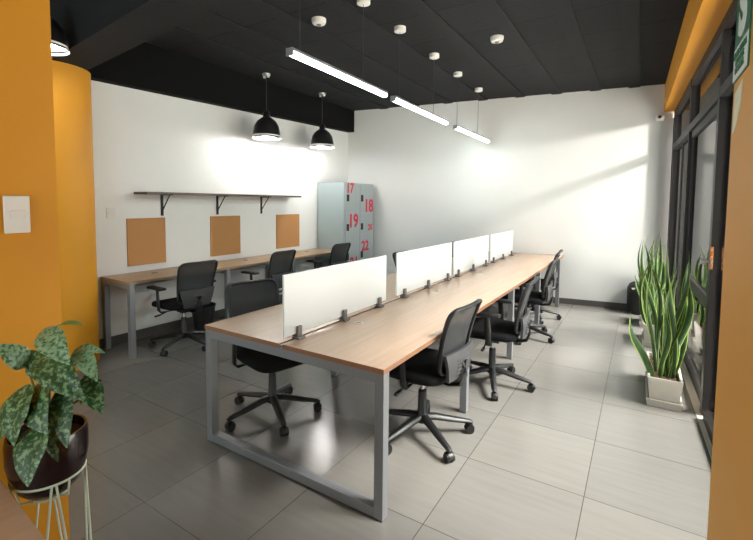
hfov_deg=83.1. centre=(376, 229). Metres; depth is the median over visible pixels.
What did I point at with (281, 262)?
office chair
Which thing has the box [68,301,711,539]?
floor
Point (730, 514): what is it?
wall
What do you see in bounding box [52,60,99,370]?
wall column
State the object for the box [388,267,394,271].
power outlet
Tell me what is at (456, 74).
linear light
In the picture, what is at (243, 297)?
office chair
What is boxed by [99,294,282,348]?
baseboard
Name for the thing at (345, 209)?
tall cabinet
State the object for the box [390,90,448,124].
linear light
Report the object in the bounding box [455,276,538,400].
office chair
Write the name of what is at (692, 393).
trim
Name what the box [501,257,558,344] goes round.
office chair
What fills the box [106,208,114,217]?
wall switch
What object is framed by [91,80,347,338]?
wall
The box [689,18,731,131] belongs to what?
window
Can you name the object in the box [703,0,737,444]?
window
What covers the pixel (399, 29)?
linear light
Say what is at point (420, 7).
trim
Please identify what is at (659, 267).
planter
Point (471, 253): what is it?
panel
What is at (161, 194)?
wall shelf
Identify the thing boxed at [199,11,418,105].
trim
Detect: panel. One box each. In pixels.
[282,255,385,339]
[396,242,451,297]
[453,235,488,276]
[490,230,513,262]
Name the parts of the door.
frame, pane, frame, frame, pane, knob, frame, lock plate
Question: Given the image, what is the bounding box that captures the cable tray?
[279,253,516,347]
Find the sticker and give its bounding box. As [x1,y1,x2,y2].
[732,79,742,133]
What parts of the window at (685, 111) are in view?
frame, pane, frame, frame, pane, frame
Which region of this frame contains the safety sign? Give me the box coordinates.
[733,0,752,84]
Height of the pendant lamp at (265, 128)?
0.828 m
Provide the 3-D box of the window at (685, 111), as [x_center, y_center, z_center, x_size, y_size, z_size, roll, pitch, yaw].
[3.626,-0.170,5.084,0.080,2.787,1.786,3,4,30]
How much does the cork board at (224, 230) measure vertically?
0.509 m
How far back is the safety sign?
1.20 m
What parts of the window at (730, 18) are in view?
frame, pane, frame, pane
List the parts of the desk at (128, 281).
leg, leg, leg, rail, leg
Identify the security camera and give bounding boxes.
[655,113,664,120]
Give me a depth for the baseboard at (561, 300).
6.31 m
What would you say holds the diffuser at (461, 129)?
attached to the linear light at (460, 128)
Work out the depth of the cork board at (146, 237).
4.65 m
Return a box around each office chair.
[146,260,217,356]
[224,278,321,436]
[241,249,295,291]
[306,242,350,268]
[388,298,481,462]
[392,250,408,266]
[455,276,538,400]
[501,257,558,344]
[514,249,562,323]
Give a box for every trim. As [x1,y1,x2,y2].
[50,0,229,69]
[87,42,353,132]
[169,27,387,108]
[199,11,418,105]
[243,0,452,103]
[322,0,487,100]
[402,0,524,97]
[475,0,561,94]
[549,0,600,90]
[619,0,639,87]
[680,360,711,459]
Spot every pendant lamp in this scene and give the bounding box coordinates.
[50,17,69,55]
[252,73,280,139]
[310,92,333,148]
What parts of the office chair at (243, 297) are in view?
armrest, leg, leg, backrest, backrest frame, seat, leg, leg, leg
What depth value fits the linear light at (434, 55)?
4.69 m
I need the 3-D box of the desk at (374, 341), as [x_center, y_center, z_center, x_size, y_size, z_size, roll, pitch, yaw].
[0.879,0.862,4.560,1.297,0.743,5.292,3,4,32]
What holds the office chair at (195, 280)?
on the floor
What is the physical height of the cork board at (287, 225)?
0.509 m
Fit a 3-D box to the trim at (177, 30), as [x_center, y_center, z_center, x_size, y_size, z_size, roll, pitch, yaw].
[-1.057,-2.007,5.527,0.140,0.014,4.558,3,4,32]
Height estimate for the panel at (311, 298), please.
0.372 m
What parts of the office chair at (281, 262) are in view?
backrest, backrest frame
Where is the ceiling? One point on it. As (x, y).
(599, 21)
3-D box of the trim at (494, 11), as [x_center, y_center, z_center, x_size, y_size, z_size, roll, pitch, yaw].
[1.387,-1.905,4.252,0.140,0.014,4.971,3,4,32]
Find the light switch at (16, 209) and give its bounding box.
[2,196,30,233]
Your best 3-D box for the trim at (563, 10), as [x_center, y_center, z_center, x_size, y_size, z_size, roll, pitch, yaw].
[1.839,-1.887,4.015,0.140,0.014,5.047,3,4,32]
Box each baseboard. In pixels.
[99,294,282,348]
[544,297,626,308]
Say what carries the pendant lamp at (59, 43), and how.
hanging from the ceiling
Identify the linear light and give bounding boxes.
[286,0,387,97]
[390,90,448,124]
[394,25,405,33]
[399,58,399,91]
[429,52,438,59]
[453,71,461,76]
[453,125,489,142]
[475,87,482,102]
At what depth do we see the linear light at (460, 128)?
5.85 m
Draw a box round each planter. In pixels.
[629,240,693,411]
[635,253,659,326]
[637,234,665,348]
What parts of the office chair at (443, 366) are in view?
tilt lever, leg, leg, armrest, seat, leg, leg, backrest, backrest frame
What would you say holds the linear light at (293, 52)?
hanging from the ceiling
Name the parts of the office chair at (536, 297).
armrest, seat, leg, leg, backrest, backrest frame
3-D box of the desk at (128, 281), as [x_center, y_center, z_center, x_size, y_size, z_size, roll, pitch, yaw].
[-1.669,0.776,5.575,0.533,0.743,3.353,3,4,32]
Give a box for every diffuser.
[291,52,386,96]
[393,99,447,123]
[456,127,488,142]
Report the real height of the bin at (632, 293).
0.445 m
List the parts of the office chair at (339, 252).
backrest, backrest frame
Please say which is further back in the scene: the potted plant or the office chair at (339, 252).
the office chair at (339, 252)
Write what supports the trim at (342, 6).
attached to the ceiling
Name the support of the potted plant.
on the plant stand
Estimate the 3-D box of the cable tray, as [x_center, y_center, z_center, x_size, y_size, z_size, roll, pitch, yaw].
[0.855,0.509,4.495,0.032,0.014,5.190,3,4,32]
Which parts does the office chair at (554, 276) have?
seat, leg, backrest frame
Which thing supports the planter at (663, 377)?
on the floor
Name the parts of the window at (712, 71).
pane, frame, frame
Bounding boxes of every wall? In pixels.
[0,0,69,539]
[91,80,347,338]
[348,84,673,306]
[664,0,752,539]
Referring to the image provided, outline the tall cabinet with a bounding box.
[318,182,372,267]
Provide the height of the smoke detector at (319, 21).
0.057 m
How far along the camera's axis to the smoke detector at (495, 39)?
4.20 m
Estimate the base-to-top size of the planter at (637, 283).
0.920 m
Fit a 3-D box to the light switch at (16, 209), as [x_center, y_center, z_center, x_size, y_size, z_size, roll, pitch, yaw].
[-1.089,-0.044,1.288,0.014,0.113,0.064,3,4,32]
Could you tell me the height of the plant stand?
0.710 m
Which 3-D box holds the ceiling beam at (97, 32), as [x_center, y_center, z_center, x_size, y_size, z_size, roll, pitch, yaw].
[-1.039,-1.567,2.400,4.847,0.504,0.288,3,4,38]
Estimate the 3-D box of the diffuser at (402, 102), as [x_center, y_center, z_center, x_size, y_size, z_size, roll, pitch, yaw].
[0.498,-1.242,4.536,0.054,0.032,1.326,3,4,30]
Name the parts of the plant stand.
leg, leg, leg, leg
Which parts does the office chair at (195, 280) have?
armrest, leg, leg, seat, leg, leg, backrest frame, backrest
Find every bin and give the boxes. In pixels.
[192,302,215,330]
[626,281,640,314]
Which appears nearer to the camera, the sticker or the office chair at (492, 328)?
the sticker
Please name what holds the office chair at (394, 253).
on the floor
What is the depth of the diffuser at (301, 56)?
3.15 m
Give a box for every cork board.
[126,218,165,266]
[210,216,240,256]
[276,214,298,248]
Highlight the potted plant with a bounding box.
[0,320,104,500]
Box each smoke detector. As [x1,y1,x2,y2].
[312,16,325,26]
[490,35,503,43]
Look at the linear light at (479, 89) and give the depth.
6.10 m
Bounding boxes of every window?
[664,79,696,328]
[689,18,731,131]
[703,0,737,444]
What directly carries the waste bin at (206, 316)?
on the floor
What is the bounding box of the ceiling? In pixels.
[146,0,688,110]
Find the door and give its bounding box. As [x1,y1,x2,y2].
[683,97,727,414]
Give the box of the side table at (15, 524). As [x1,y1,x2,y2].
[0,480,44,539]
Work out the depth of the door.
3.40 m
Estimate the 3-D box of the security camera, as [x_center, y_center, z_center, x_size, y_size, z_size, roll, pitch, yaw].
[3.882,-1.532,5.813,0.110,0.110,0.130,3,4,32]
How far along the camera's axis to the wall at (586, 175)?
6.52 m
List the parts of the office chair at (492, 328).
leg, leg, armrest, leg, seat, armrest, leg, leg, backrest, backrest frame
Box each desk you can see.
[100,248,331,358]
[205,251,562,521]
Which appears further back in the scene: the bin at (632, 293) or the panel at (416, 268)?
the bin at (632, 293)
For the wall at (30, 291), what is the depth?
1.31 m
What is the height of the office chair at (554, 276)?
0.915 m
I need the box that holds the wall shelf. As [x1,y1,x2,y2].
[134,192,300,215]
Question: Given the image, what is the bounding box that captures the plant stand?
[8,459,91,539]
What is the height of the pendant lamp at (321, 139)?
0.818 m
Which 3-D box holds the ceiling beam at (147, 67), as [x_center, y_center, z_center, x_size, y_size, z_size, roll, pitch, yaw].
[-1.629,-1.793,5.861,0.120,0.492,4.439,3,4,32]
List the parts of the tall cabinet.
locker door, locker door, locker door, locker door, locker door, locker door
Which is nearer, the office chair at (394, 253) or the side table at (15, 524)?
the side table at (15, 524)
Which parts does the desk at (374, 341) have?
leg, leg, leg, leg, leg, leg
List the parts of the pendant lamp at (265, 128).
lamp shade, cord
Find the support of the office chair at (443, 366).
on the floor
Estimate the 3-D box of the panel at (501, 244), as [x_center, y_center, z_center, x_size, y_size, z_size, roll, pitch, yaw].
[1.760,0.229,5.917,0.066,0.372,1.115,3,4,32]

